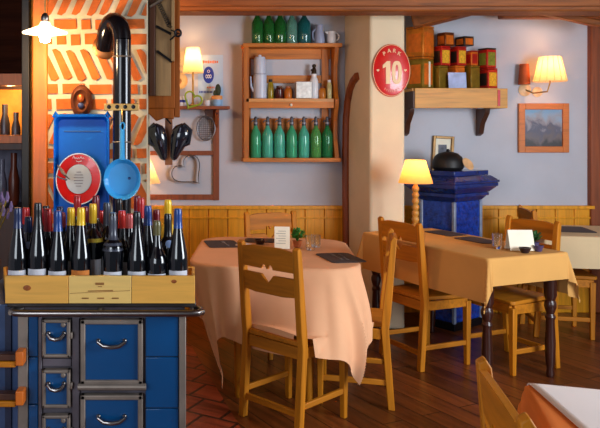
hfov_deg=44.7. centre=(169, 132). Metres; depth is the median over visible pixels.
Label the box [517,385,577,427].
tablecloth
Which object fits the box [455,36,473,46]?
tin
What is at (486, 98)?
shelf
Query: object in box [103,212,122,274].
wine bottle
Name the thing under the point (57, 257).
wine bottle
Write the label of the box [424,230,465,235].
placemat
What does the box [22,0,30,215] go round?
trim
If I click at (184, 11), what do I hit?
beam
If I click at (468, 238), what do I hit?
placemat
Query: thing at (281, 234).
menu card
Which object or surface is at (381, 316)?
dining chair
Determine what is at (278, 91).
jam jar
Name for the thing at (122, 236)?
wine bottle
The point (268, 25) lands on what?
bottle
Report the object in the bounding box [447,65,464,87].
tin
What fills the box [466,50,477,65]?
tin
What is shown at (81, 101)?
copper mould
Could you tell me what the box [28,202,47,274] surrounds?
wine bottle
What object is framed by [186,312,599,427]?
floor
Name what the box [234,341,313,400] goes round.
dining table
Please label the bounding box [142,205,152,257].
wine bottle
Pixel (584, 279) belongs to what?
dining chair
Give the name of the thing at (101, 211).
wine bottle
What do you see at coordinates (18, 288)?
crate
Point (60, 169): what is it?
holder
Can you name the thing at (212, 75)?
poster
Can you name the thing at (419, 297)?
dining chair
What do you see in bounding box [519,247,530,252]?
ashtray
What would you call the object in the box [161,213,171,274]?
wine bottle
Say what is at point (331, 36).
jug
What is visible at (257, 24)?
bottle
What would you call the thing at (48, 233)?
wine bottle
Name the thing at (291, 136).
bottle
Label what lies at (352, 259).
placemat
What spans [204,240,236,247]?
placemat
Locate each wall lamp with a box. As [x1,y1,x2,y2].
[150,160,159,183]
[518,56,567,96]
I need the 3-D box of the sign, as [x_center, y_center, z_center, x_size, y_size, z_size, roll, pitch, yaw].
[1.642,-0.464,5.266,0.282,0.394,0.025,0,0,0]
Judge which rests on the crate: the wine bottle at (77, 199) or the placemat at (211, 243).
the wine bottle at (77, 199)
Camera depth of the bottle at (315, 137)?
5.68 m
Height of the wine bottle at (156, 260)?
0.279 m
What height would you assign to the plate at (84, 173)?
0.219 m
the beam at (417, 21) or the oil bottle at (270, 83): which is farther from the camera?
the oil bottle at (270, 83)
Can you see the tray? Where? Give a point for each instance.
(88, 134)
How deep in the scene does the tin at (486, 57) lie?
5.63 m
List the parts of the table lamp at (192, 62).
stem, lamp shade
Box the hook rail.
[104,104,138,121]
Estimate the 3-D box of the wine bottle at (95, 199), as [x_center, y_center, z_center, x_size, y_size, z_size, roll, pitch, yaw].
[-0.291,0.421,2.797,0.073,0.348,0.074,0,0,0]
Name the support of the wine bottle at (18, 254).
on the crate
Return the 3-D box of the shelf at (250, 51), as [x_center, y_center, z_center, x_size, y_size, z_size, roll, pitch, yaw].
[0.975,-0.242,5.717,0.788,0.945,0.165,0,0,0]
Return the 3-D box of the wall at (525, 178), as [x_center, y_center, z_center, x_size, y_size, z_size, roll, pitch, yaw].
[0.900,0.250,5.900,6.200,2.420,0.200,0,0,0]
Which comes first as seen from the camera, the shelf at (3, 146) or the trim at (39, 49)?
the trim at (39, 49)
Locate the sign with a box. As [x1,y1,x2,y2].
[372,44,409,96]
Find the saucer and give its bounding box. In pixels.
[463,158,473,169]
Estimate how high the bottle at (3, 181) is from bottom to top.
0.253 m
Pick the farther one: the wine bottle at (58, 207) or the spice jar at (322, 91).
the spice jar at (322, 91)
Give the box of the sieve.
[196,110,215,140]
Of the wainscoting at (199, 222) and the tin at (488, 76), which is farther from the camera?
the wainscoting at (199, 222)
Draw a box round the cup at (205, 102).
[203,100,210,105]
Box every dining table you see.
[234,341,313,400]
[371,271,556,377]
[528,285,557,323]
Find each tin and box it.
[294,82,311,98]
[406,26,433,57]
[407,56,433,88]
[433,46,449,65]
[433,65,447,87]
[437,32,453,45]
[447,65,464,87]
[450,46,465,65]
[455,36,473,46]
[464,65,479,87]
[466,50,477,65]
[478,48,495,68]
[480,68,496,87]
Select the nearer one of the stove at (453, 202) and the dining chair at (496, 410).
the dining chair at (496, 410)
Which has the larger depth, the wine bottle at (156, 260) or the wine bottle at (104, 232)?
the wine bottle at (104, 232)
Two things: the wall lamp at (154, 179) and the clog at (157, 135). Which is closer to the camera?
the clog at (157, 135)
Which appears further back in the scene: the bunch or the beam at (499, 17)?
the beam at (499, 17)
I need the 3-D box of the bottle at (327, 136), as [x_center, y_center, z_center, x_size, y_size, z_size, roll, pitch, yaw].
[1.264,0.032,5.710,0.087,0.332,0.087,0,0,0]
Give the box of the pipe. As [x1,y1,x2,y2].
[92,13,131,214]
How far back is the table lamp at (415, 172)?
4.84 m
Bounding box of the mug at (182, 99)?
[180,96,188,105]
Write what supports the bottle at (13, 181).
on the display cabinet
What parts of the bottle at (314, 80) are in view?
figure lid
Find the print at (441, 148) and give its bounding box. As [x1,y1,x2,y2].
[438,145,446,152]
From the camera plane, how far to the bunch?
2.80 m
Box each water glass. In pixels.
[306,235,314,249]
[311,234,320,246]
[492,233,501,248]
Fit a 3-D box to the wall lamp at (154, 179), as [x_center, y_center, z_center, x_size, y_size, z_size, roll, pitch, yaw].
[-0.211,0.355,5.662,0.270,0.311,0.274,0,0,0]
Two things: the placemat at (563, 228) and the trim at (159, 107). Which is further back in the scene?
the placemat at (563, 228)
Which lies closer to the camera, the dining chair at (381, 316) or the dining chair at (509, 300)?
the dining chair at (381, 316)
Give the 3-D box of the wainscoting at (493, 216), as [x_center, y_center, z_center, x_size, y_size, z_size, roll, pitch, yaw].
[2.593,1.025,5.772,1.692,0.870,0.055,0,0,0]
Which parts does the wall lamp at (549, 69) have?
lamp shade, wall plate, wall plate, arm, lamp shade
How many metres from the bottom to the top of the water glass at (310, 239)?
0.085 m
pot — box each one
[211,84,222,105]
[432,149,463,169]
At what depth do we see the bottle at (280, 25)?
5.67 m
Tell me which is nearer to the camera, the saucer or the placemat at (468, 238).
the placemat at (468, 238)
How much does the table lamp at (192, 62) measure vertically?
0.467 m
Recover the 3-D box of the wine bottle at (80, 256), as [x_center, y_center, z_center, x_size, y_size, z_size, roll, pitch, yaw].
[-0.321,0.432,2.557,0.073,0.326,0.074,0,0,0]
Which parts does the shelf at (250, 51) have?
shelf, rail, rail, rail, board, rail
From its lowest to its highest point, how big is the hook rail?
0.080 m
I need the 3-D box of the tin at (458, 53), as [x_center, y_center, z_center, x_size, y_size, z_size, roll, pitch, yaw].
[2.300,-0.612,5.670,0.091,0.149,0.091,0,0,-22]
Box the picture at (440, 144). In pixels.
[431,136,454,168]
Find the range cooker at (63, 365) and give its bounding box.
[0,278,204,427]
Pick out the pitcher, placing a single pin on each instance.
(319, 33)
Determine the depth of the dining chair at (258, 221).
4.97 m
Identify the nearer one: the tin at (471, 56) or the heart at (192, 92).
the heart at (192, 92)
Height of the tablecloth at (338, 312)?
0.691 m
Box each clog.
[148,123,167,159]
[170,123,192,159]
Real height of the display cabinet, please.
2.300 m
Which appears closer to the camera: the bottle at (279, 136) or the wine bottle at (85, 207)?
the wine bottle at (85, 207)
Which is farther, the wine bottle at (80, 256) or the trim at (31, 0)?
the trim at (31, 0)
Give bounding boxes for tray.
[52,111,110,226]
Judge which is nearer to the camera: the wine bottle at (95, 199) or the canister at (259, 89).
the wine bottle at (95, 199)
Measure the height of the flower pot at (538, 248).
0.035 m
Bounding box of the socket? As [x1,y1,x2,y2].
[41,12,48,21]
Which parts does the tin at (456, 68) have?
lid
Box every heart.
[171,155,199,182]
[184,91,202,108]
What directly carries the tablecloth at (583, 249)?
on the dining table at (530, 287)
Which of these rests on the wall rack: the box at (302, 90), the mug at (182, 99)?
the mug at (182, 99)
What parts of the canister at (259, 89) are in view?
spout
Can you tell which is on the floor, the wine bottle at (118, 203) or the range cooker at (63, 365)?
the range cooker at (63, 365)
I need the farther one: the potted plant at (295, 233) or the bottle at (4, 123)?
the potted plant at (295, 233)
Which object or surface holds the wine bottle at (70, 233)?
on the crate
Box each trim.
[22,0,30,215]
[31,0,31,215]
[32,0,47,220]
[148,0,179,120]
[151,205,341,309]
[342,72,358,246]
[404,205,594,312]
[587,19,599,312]
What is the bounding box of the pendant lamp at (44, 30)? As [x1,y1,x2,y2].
[22,0,67,42]
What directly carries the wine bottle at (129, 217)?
on the crate
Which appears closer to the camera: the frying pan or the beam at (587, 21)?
the frying pan
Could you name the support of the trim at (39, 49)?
attached to the wall at (72, 60)
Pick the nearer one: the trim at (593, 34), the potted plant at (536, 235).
the potted plant at (536, 235)
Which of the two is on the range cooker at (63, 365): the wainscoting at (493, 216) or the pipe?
the pipe
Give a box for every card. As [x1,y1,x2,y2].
[274,226,289,248]
[448,72,466,87]
[504,230,534,250]
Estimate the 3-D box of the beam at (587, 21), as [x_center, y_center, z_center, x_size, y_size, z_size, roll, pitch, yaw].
[2.927,-0.889,5.350,0.812,0.224,0.070,0,0,0]
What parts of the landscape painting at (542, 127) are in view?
picture panel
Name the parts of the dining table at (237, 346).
leg, leg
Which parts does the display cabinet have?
rail, rail, cornice, panel, panel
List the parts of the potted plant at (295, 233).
pot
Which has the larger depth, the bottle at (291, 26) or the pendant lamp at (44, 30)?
the bottle at (291, 26)
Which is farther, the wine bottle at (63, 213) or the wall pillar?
the wall pillar
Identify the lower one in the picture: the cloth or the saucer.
the cloth
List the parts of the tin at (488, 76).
lid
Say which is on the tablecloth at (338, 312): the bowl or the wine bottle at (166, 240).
the bowl
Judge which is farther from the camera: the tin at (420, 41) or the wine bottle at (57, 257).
the tin at (420, 41)
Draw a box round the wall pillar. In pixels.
[345,16,403,328]
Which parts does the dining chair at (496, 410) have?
leg, leg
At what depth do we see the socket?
2.85 m
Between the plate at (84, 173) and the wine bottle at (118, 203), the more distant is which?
the plate at (84, 173)
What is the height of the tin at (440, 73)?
0.181 m
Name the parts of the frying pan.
handle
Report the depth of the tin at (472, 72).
5.63 m
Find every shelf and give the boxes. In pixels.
[0,143,21,149]
[180,106,229,109]
[241,43,341,161]
[404,88,507,135]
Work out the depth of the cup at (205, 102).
5.70 m
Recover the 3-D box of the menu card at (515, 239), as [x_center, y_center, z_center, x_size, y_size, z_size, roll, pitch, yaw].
[2.103,0.642,4.270,0.145,0.119,0.087,0,0,3]
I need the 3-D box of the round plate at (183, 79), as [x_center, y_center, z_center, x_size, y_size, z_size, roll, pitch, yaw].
[0.073,-0.421,5.749,0.140,0.138,0.026,0,0,0]
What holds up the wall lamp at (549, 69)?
attached to the wall at (525, 178)
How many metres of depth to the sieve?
5.75 m
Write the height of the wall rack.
0.760 m
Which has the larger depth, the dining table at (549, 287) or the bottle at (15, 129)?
the dining table at (549, 287)
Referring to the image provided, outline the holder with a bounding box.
[56,165,69,180]
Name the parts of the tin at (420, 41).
lid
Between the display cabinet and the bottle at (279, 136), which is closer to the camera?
the display cabinet
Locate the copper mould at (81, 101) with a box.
[70,82,92,113]
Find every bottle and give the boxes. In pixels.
[0,104,9,134]
[0,159,6,204]
[8,153,19,204]
[8,207,27,274]
[11,112,20,134]
[22,207,29,235]
[24,216,32,251]
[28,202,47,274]
[42,208,43,227]
[44,208,52,254]
[48,210,67,274]
[56,206,63,211]
[62,212,65,237]
[64,207,75,274]
[71,207,90,274]
[74,195,80,227]
[83,206,88,231]
[86,203,102,274]
[92,195,102,231]
[100,202,110,244]
[100,210,102,223]
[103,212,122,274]
[115,198,122,234]
[118,210,128,274]
[126,213,132,245]
[127,211,146,275]
[134,195,140,210]
[137,197,144,230]
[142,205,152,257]
[147,220,166,274]
[153,209,159,220]
[161,199,173,238]
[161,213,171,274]
[168,208,187,274]
[250,116,260,157]
[252,16,262,42]
[262,116,272,157]
[263,16,273,42]
[267,79,272,98]
[274,16,285,42]
[274,116,284,157]
[286,16,296,42]
[286,116,296,157]
[298,16,310,42]
[298,116,308,157]
[310,116,320,157]
[322,116,332,157]
[327,80,331,98]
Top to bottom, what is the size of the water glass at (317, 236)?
0.075 m
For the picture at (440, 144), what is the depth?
5.79 m
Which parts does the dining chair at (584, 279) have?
leg, leg, leg, seat rail, seat, leg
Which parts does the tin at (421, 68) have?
lid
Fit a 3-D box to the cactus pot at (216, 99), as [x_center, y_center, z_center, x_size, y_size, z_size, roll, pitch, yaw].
[0.377,-0.304,5.700,0.090,0.180,0.090,0,0,0]
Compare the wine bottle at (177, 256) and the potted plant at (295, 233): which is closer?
the wine bottle at (177, 256)
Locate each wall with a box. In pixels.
[48,0,149,230]
[150,16,586,204]
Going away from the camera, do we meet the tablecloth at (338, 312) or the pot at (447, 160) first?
the tablecloth at (338, 312)
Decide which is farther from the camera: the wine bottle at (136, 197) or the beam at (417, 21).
the beam at (417, 21)
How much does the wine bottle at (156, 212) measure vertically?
0.284 m
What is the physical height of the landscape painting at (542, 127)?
0.400 m
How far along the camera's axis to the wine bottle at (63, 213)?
2.71 m
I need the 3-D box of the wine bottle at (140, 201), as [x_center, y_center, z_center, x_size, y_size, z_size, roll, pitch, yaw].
[-0.111,0.421,2.717,0.073,0.347,0.074,0,0,0]
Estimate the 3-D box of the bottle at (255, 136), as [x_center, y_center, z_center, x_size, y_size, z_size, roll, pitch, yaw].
[0.688,0.032,5.710,0.087,0.332,0.087,0,0,0]
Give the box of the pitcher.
[312,24,324,42]
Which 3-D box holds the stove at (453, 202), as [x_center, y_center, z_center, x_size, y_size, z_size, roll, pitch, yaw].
[2.150,0.871,5.435,0.580,1.178,0.450,0,0,-35]
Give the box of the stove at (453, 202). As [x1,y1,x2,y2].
[404,169,499,331]
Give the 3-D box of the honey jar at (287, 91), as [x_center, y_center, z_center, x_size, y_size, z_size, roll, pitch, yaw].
[0.950,-0.326,5.715,0.064,0.099,0.064,0,0,0]
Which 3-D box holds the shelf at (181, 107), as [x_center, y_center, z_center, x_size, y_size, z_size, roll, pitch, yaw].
[0.032,-0.201,5.699,0.882,0.024,0.199,0,0,0]
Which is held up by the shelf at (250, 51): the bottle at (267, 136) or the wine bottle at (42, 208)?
the bottle at (267, 136)
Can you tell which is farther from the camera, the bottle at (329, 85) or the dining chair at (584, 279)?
the bottle at (329, 85)
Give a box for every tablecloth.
[190,237,373,387]
[356,228,579,313]
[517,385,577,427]
[537,225,599,268]
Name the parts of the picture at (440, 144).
picture panel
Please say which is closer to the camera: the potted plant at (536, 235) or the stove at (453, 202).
the potted plant at (536, 235)
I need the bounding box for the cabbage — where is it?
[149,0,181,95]
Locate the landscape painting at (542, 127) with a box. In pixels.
[518,103,568,152]
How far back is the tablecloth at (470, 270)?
4.20 m
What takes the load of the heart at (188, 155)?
hanging from the wall rack
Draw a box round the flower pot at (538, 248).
[533,245,543,251]
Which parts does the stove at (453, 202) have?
corner moulding, cornice, corner moulding, corner moulding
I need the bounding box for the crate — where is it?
[3,267,194,302]
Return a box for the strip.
[165,118,172,164]
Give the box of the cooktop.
[7,299,195,306]
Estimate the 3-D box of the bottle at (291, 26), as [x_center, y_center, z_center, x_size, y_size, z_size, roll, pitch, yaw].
[0.980,-0.864,5.710,0.088,0.298,0.088,0,0,0]
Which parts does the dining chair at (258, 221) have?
leg, leg, leg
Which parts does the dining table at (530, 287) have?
leg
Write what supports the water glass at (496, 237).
on the tablecloth at (470, 270)
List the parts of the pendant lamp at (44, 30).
lamp shade, bulb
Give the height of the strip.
0.266 m
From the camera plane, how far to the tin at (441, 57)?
5.63 m
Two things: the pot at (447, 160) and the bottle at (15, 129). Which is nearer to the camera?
the bottle at (15, 129)
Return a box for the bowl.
[254,238,265,243]
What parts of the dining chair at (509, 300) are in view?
seat rail, leg, leg, seat, leg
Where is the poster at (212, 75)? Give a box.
[198,55,222,105]
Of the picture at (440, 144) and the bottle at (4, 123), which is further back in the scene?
the picture at (440, 144)
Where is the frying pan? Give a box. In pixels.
[104,122,140,199]
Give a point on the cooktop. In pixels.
(8, 304)
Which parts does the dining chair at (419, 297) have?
leg, leg, seat, leg, seat rail, leg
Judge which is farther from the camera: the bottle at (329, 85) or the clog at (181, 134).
the bottle at (329, 85)
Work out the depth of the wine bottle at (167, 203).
2.78 m
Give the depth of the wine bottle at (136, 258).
2.54 m
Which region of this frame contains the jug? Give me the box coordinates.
[325,31,339,42]
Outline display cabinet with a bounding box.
[0,0,21,279]
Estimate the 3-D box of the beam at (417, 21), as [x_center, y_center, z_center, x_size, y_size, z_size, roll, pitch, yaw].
[2.382,-1.002,5.400,1.055,0.364,0.160,0,0,23]
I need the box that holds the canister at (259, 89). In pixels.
[250,55,266,98]
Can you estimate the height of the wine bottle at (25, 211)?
0.300 m
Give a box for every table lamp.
[183,47,202,105]
[398,160,432,225]
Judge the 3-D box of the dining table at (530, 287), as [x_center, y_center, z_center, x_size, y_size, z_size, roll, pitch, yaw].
[3.060,1.086,5.120,0.840,0.748,0.640,0,0,11]
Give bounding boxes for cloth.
[527,383,599,427]
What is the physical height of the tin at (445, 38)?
0.105 m
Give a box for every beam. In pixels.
[180,7,599,15]
[411,16,467,28]
[498,16,599,18]
[546,16,599,27]
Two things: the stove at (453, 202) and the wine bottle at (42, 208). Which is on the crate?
the wine bottle at (42, 208)
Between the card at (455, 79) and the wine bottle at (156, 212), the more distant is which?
the card at (455, 79)
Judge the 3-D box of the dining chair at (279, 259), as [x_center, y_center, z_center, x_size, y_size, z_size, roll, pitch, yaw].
[0.633,1.005,3.655,0.431,0.910,0.408,0,0,-41]
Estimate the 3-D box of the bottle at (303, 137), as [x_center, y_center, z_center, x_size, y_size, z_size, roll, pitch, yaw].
[1.076,0.032,5.710,0.087,0.332,0.087,0,0,0]
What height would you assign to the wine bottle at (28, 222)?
0.284 m
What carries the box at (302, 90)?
on the shelf at (250, 51)
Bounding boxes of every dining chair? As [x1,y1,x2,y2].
[237,239,347,427]
[244,210,296,359]
[317,228,396,410]
[378,216,470,371]
[463,215,560,375]
[475,356,536,427]
[517,205,596,339]
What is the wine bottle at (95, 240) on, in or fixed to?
on the crate
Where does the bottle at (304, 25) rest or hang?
on the shelf at (250, 51)
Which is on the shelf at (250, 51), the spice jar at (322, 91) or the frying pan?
the spice jar at (322, 91)
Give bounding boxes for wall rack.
[150,106,229,199]
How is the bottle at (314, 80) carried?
on the shelf at (250, 51)
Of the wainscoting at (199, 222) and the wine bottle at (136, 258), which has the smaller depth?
the wine bottle at (136, 258)
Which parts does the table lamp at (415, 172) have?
stem, lamp shade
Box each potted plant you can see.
[291,227,304,246]
[532,230,542,244]
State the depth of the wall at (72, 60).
3.15 m
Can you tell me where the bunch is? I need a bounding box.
[0,191,12,266]
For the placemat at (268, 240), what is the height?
0.003 m
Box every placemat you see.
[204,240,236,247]
[245,238,273,242]
[316,253,366,262]
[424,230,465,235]
[454,236,491,243]
[561,226,596,232]
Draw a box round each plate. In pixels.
[56,153,100,204]
[180,73,187,88]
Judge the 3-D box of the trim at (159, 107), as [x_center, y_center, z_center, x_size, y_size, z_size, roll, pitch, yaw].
[-0.029,-0.508,3.375,0.152,0.903,0.110,0,0,0]
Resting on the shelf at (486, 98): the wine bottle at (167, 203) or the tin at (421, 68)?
the tin at (421, 68)
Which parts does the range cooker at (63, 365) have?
panel, corner post, handle, handle, door, door frame, door, door frame, door, door frame, oven door, handle, door frame, oven door, handle, door frame, corner post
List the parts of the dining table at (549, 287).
leg, leg, leg, leg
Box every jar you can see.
[275,86,282,98]
[284,86,291,98]
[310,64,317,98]
[319,86,325,98]

